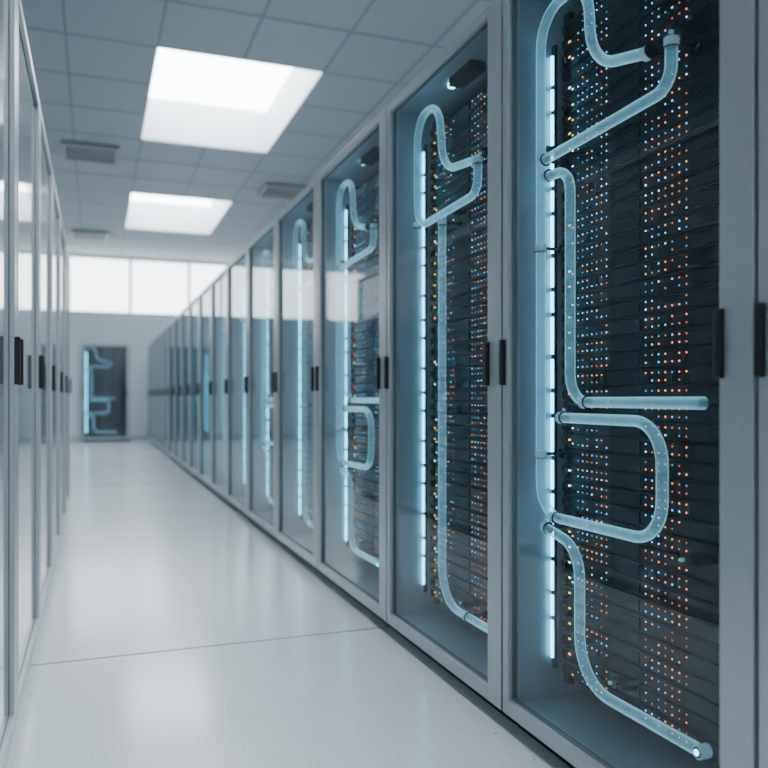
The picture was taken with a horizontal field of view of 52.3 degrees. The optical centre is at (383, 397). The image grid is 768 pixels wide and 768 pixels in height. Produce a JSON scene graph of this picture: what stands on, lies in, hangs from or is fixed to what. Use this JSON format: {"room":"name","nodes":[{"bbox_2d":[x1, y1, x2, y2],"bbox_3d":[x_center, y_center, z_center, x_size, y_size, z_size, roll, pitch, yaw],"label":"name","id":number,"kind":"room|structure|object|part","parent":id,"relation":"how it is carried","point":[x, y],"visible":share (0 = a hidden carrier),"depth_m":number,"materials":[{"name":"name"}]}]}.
{"room":"data center","nodes":[
{"label":"data center","id":0,"kind":"room"},
{"bbox_2d":[68,254,228,436],"bbox_3d":[-6.351,-1.437,17.600,8.580,4.800,0.120,0,0,-20],"label":"wall","id":1,"kind":"structure","parent":0,"point":[137,331],"depth_m":17.69,"materials":[{"name":"white paint"}]},
{"bbox_2d":[69,255,129,313],"bbox_3d":[-6.388,-2.532,17.586,1.300,1.250,0.120,0,0,-20],"label":"window","id":2,"kind":"structure","parent":1,"relation":"in","point":[97,284],"depth_m":17.58,"materials":[{"name":"glass"}]},
{"bbox_2d":[70,436,148,441],"bbox_3d":[-6.327,0.913,17.537,8.580,0.100,0.015,0,0,-20],"label":"baseboard","id":3,"kind":"structure","parent":1,"relation":"attached to","point":[132,437],"depth_m":17.76,"materials":[{"name":"metal"}]},
{"bbox_2d":[130,259,188,315],"bbox_3d":[-5.169,-2.532,18.037,1.300,1.250,0.120,0,0,-20],"label":"window","id":4,"kind":"structure","parent":1,"relation":"in","point":[156,287],"depth_m":18.03,"materials":[{"name":"glass"}]},
{"bbox_2d":[189,262,226,302],"bbox_3d":[-3.950,-2.532,18.488,1.300,1.250,0.120,0,0,-20],"label":"window","id":5,"kind":"structure","parent":1,"relation":"in","point":[201,275],"depth_m":18.35,"materials":[{"name":"glass"}]},
{"bbox_2d":[21,0,492,262],"bbox_3d":[-2.505,-3.205,7.203,8.580,0.024,22.050,0,0,-20],"label":"ceiling","id":6,"kind":"structure","parent":0,"point":[93,61],"depth_m":8.00,"materials":[{"name":"tile"}]},
{"bbox_2d":[70,230,107,240],"bbox_3d":[-5.749,-3.168,15.253,0.680,0.050,0.680,0,0,-20],"label":"ceiling vent","id":7,"kind":"object","parent":6,"relation":"attached to","point":[75,234],"depth_m":15.16,"materials":[{"name":"grey metal"}]},
{"bbox_2d":[61,140,118,164],"bbox_3d":[-3.794,-3.168,10.112,0.680,0.050,0.680,0,0,-20],"label":"ceiling vent","id":8,"kind":"object","parent":6,"relation":"attached to","point":[71,150],"depth_m":10.07,"materials":[{"name":"grey metal"}]},
{"bbox_2d":[126,193,230,232],"bbox_3d":[-3.671,-3.487,13.729,1.620,0.540,2.760,0,0,-20],"label":"skylight","id":9,"kind":"object","parent":6,"relation":"attached to","point":[145,211],"visible":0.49,"depth_m":14.93,"materials":[{"name":"grey"}]},
{"bbox_2d":[142,48,320,150],"bbox_3d":[-1.798,-3.487,8.665,1.620,0.540,2.760,0,0,-20],"label":"skylight","id":10,"kind":"object","parent":6,"relation":"attached to","point":[195,98],"visible":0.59,"depth_m":9.63,"materials":[{"name":"grey"}]},
{"bbox_2d":[257,182,305,199],"bbox_3d":[-1.543,-3.168,12.011,0.680,0.050,0.680,0,0,-20],"label":"ceiling vent","id":11,"kind":"object","parent":6,"relation":"attached to","point":[269,190],"depth_m":11.96,"materials":[{"name":"grey metal"}]},
{"bbox_2d":[6,440,570,767],"bbox_3d":[-2.505,1.013,7.203,8.580,0.100,22.050,0,0,-20],"label":"floor","id":12,"kind":"structure","parent":0,"point":[157,564],"depth_m":2.85,"materials":[{"name":"tile"}]},
{"bbox_2d":[0,0,20,767],"bbox_3d":[-1.323,-0.112,1.590,0.994,2.150,0.988,0,0,-20],"label":"tall cabinet","id":13,"kind":"object","parent":12,"relation":"on","point":[10,343],"visible":1,"depth_m":2.13,"materials":[{"name":"metal"}]},
{"bbox_3d":[-0.878,-0.142,1.727,0.008,2.020,0.876,0,0,-20],"label":"door glass","id":14,"kind":"part","parent":13,"relation":"part of","materials":[{"name":"grey"}]},
{"bbox_2d":[17,0,42,716],"bbox_3d":[-1.670,-0.112,2.528,0.994,2.150,0.988,0,0,-20],"label":"tall cabinet","id":15,"kind":"object","parent":12,"relation":"on","point":[28,102],"visible":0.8,"depth_m":2.73,"materials":[{"name":"metal"}]},
{"bbox_3d":[-1.224,-0.142,2.665,0.008,2.020,0.876,0,0,-20],"label":"door glass","id":16,"kind":"part","parent":15,"relation":"part of","materials":[{"name":"grey"}]},
{"bbox_2d":[40,106,54,622],"bbox_3d":[-2.017,-0.112,3.466,0.994,2.150,0.988,0,0,-20],"label":"tall cabinet","id":17,"kind":"object","parent":12,"relation":"on","point":[46,172],"visible":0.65,"depth_m":3.80,"materials":[{"name":"metal"}]},
{"bbox_3d":[-1.571,-0.142,3.603,0.008,2.020,0.876,0,0,-20],"label":"door glass","id":18,"kind":"part","parent":17,"relation":"part of","materials":[{"name":"grey"}]},
{"bbox_2d":[53,176,62,568],"bbox_3d":[-2.364,-0.112,4.404,0.994,2.150,0.988,0,0,-20],"label":"tall cabinet","id":19,"kind":"object","parent":12,"relation":"on","point":[56,210],"visible":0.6,"depth_m":4.80,"materials":[{"name":"metal"}]},
{"bbox_3d":[-1.918,-0.142,4.540,0.008,2.020,0.876,0,0,-20],"label":"door glass","id":20,"kind":"part","parent":19,"relation":"part of","materials":[{"name":"grey"}]},
{"bbox_2d":[61,219,67,535],"bbox_3d":[-2.711,-0.112,5.341,0.994,2.150,0.988,0,0,-20],"label":"tall cabinet","id":21,"kind":"object","parent":12,"relation":"on","point":[63,241],"visible":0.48,"depth_m":5.87,"materials":[{"name":"metal"}]},
{"bbox_3d":[-2.265,-0.142,5.478,0.008,2.020,0.876,0,0,-20],"label":"door glass","id":22,"kind":"part","parent":21,"relation":"part of","materials":[{"name":"grey"}]},
{"bbox_2d":[66,246,70,514],"bbox_3d":[-3.057,-0.112,6.279,0.994,2.150,0.988,0,0,-20],"label":"tall cabinet","id":23,"kind":"object","parent":12,"relation":"on","point":[67,256],"visible":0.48,"depth_m":6.74,"materials":[{"name":"metal"}]},
{"bbox_3d":[-2.612,-0.142,6.416,0.008,2.020,0.876,0,0,-20],"label":"door glass","id":24,"kind":"part","parent":23,"relation":"part of","materials":[{"name":"grey"}]},
{"bbox_2d":[82,344,130,441],"bbox_3d":[-6.183,-0.112,17.436,1.008,2.150,0.264,0,0,-20],"label":"tall cabinet","id":25,"kind":"object","parent":12,"relation":"on","point":[106,368],"visible":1,"depth_m":17.48,"materials":[{"name":"metal"}]},
{"bbox_2d":[148,342,153,443],"bbox_3d":[-4.592,-0.112,17.014,0.994,2.150,0.988,0,0,-20],"label":"tall cabinet","id":26,"kind":"object","parent":12,"relation":"on","point":[149,344],"visible":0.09,"depth_m":17.22,"materials":[{"name":"metal"}]},
{"bbox_3d":[-5.026,-0.137,16.853,0.040,2.100,0.988,0,0,-20],"label":"door frame","id":27,"kind":"part","parent":26,"relation":"part of","materials":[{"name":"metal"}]},
{"bbox_3d":[-5.037,-0.142,16.877,0.001,2.020,0.876,0,0,-20],"label":"door glass","id":28,"kind":"part","parent":26,"relation":"part of","materials":[{"name":"clear glass"}]},
{"bbox_2d":[151,338,156,445],"bbox_3d":[-4.245,-0.112,16.076,0.994,2.150,0.988,0,0,-20],"label":"tall cabinet","id":29,"kind":"object","parent":12,"relation":"on","point":[153,340],"visible":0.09,"depth_m":16.04,"materials":[{"name":"metal"}]},
{"bbox_3d":[-4.679,-0.137,15.915,0.040,2.100,0.988,0,0,-20],"label":"door frame","id":30,"kind":"part","parent":29,"relation":"part of","materials":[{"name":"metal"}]},
{"bbox_3d":[-4.690,-0.142,15.939,0.001,2.020,0.876,0,0,-20],"label":"door glass","id":31,"kind":"part","parent":29,"relation":"part of","materials":[{"name":"clear glass"}]},
{"bbox_2d":[154,334,161,449],"bbox_3d":[-3.898,-0.112,15.138,0.994,2.150,0.988,0,0,-20],"label":"tall cabinet","id":32,"kind":"object","parent":12,"relation":"on","point":[157,336],"visible":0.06,"depth_m":15.08,"materials":[{"name":"metal"}]},
{"bbox_3d":[-4.343,-0.142,15.001,0.001,2.020,0.876,0,0,-20],"label":"door glass","id":33,"kind":"part","parent":32,"relation":"part of","materials":[{"name":"clear glass"}]},
{"bbox_3d":[-4.332,-0.137,14.977,0.040,2.100,0.988,0,0,-20],"label":"door frame","id":34,"kind":"part","parent":32,"relation":"part of","materials":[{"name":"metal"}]},
{"bbox_2d":[158,330,165,452],"bbox_3d":[-3.551,-0.112,14.200,0.994,2.150,0.988,0,0,-20],"label":"tall cabinet","id":35,"kind":"object","parent":12,"relation":"on","point":[161,332],"visible":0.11,"depth_m":14.12,"materials":[{"name":"metal"}]},
{"bbox_3d":[-3.985,-0.137,14.039,0.040,2.100,0.988,0,0,-20],"label":"door frame","id":36,"kind":"part","parent":35,"relation":"part of","materials":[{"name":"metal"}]},
{"bbox_3d":[-3.996,-0.142,14.063,0.001,2.020,0.876,0,0,-20],"label":"door glass","id":37,"kind":"part","parent":35,"relation":"part of","materials":[{"name":"clear glass"}]},
{"bbox_2d":[162,325,170,456],"bbox_3d":[-3.204,-0.112,13.262,0.994,2.150,0.988,0,0,-20],"label":"tall cabinet","id":38,"kind":"object","parent":12,"relation":"on","point":[165,330],"visible":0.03,"depth_m":13.32,"materials":[{"name":"metal"}]},
{"bbox_3d":[-3.638,-0.137,13.101,0.040,2.100,0.988,0,0,-20],"label":"door frame","id":39,"kind":"part","parent":38,"relation":"part of","materials":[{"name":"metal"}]},
{"bbox_3d":[-3.649,-0.142,13.125,0.001,2.020,0.876,0,0,-20],"label":"door glass","id":40,"kind":"part","parent":38,"relation":"part of","materials":[{"name":"clear glass"}]},
{"bbox_2d":[167,319,176,461],"bbox_3d":[-2.857,-0.112,12.324,0.994,2.150,0.988,0,0,-20],"label":"tall cabinet","id":41,"kind":"object","parent":12,"relation":"on","point":[171,324],"visible":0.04,"depth_m":12.28,"materials":[{"name":"metal"}]},
{"bbox_3d":[-3.291,-0.137,12.164,0.040,2.100,0.988,0,0,-20],"label":"door frame","id":42,"kind":"part","parent":41,"relation":"part of","materials":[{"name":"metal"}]},
{"bbox_3d":[-3.302,-0.142,12.187,0.001,2.020,0.876,0,0,-20],"label":"door glass","id":43,"kind":"part","parent":41,"relation":"part of","materials":[{"name":"clear glass"}]},
{"bbox_2d":[173,312,184,467],"bbox_3d":[-2.510,-0.112,11.386,0.994,2.150,0.988,0,0,-20],"label":"tall cabinet","id":44,"kind":"object","parent":12,"relation":"on","point":[177,320],"visible":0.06,"depth_m":11.39,"materials":[{"name":"metal"}]},
{"bbox_3d":[-2.945,-0.137,11.226,0.040,2.100,0.988,0,0,-20],"label":"door frame","id":45,"kind":"part","parent":44,"relation":"part of","materials":[{"name":"metal"}]},
{"bbox_3d":[-2.955,-0.142,11.249,0.001,2.020,0.876,0,0,-20],"label":"door glass","id":46,"kind":"part","parent":44,"relation":"part of","materials":[{"name":"clear glass"}]},
{"bbox_2d":[180,304,192,473],"bbox_3d":[-2.163,-0.112,10.448,0.994,2.150,0.988,0,0,-20],"label":"tall cabinet","id":47,"kind":"object","parent":12,"relation":"on","point":[185,312],"visible":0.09,"depth_m":10.74,"materials":[{"name":"metal"}]},
{"bbox_3d":[-2.598,-0.137,10.288,0.040,2.100,0.988,0,0,-20],"label":"door frame","id":48,"kind":"part","parent":47,"relation":"part of","materials":[{"name":"metal"}]},
{"bbox_2d":[188,294,202,481],"bbox_3d":[-1.816,-0.112,9.511,0.994,2.150,0.988,0,0,-20],"label":"tall cabinet","id":49,"kind":"object","parent":12,"relation":"on","point":[194,304],"visible":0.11,"depth_m":9.79,"materials":[{"name":"metal"}]},
{"bbox_3d":[-2.251,-0.137,9.350,0.040,2.100,0.988,0,0,-20],"label":"door frame","id":50,"kind":"part","parent":49,"relation":"part of","materials":[{"name":"metal"}]},
{"bbox_2d":[198,281,216,492],"bbox_3d":[-1.469,-0.112,8.573,0.994,2.150,0.988,0,0,-20],"label":"tall cabinet","id":51,"kind":"object","parent":12,"relation":"on","point":[205,296],"visible":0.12,"depth_m":8.86,"materials":[{"name":"metal"}]},
{"bbox_3d":[-1.904,-0.137,8.412,0.040,2.100,0.988,0,0,-20],"label":"door frame","id":52,"kind":"part","parent":51,"relation":"part of","materials":[{"name":"metal"}]},
{"bbox_2d":[30,449,388,665],"bbox_3d":[-3.048,0.962,8.671,8.580,0.001,12.227,0,0,-20],"label":"trim","id":53,"kind":"structure","parent":12,"relation":"on","point":[136,449],"depth_m":3.05,"materials":[{"name":"grey"}]},
{"bbox_2d":[210,266,232,504],"bbox_3d":[-1.123,-0.112,7.635,0.994,2.150,0.988,0,0,-20],"label":"tall cabinet","id":54,"kind":"object","parent":12,"relation":"on","point":[219,283],"visible":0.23,"depth_m":7.93,"materials":[{"name":"metal"}]},
{"bbox_3d":[-1.557,-0.137,7.474,0.040,2.100,0.988,0,0,-20],"label":"door frame","id":55,"kind":"part","parent":54,"relation":"part of","materials":[{"name":"metal"}]},
{"bbox_2d":[226,245,253,520],"bbox_3d":[-0.776,-0.112,6.697,0.994,2.150,0.988,0,0,-20],"label":"tall cabinet","id":56,"kind":"object","parent":12,"relation":"on","point":[237,269],"visible":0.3,"depth_m":7.00,"materials":[{"name":"glass"}]},
{"bbox_2d":[246,216,283,544],"bbox_3d":[-0.425,-0.112,5.750,0.994,2.150,1.008,0,0,-20],"label":"tall cabinet","id":57,"kind":"object","parent":12,"relation":"on","point":[262,250],"visible":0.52,"depth_m":6.05,"materials":[{"name":"glass"}]},
{"bbox_2d":[275,176,326,577],"bbox_3d":[-0.075,-0.112,4.802,0.994,2.150,0.988,0,0,-20],"label":"tall cabinet","id":58,"kind":"object","parent":12,"relation":"on","point":[297,223],"visible":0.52,"depth_m":5.08,"materials":[{"name":"glass"}]},
{"bbox_2d":[315,107,397,632],"bbox_3d":[0.281,-0.112,3.841,0.994,2.150,1.038,0,0,-20],"label":"tall cabinet","id":59,"kind":"object","parent":12,"relation":"on","point":[352,188],"visible":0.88,"depth_m":4.12,"materials":[{"name":"glass"}]},
{"bbox_2d":[384,0,517,724],"bbox_3d":[0.629,-0.112,2.898,0.994,2.150,0.948,0,0,-20],"label":"tall cabinet","id":60,"kind":"object","parent":12,"relation":"on","point":[445,127],"visible":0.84,"depth_m":3.01,"materials":[{"name":"glass"}]},
{"bbox_2d":[499,0,758,767],"bbox_3d":[0.958,-0.112,2.010,0.994,2.150,0.923,0,0,-20],"label":"tall cabinet","id":61,"kind":"object","parent":12,"relation":"on","point":[631,127],"visible":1,"depth_m":2.00,"materials":[{"name":"glass"}]},
{"bbox_2d":[754,0,767,767],"bbox_3d":[1.291,-0.112,1.109,0.994,2.150,0.973,0,0,-20],"label":"tall cabinet","id":62,"kind":"object","parent":12,"relation":"on","point":[761,308],"visible":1,"depth_m":1.39,"materials":[{"name":"metal"}]},
{"bbox_3d":[0.857,-0.137,0.949,0.040,2.100,0.973,0,0,-20],"label":"door frame","id":63,"kind":"part","parent":62,"relation":"part of","materials":[{"name":"metal"}]}
]}

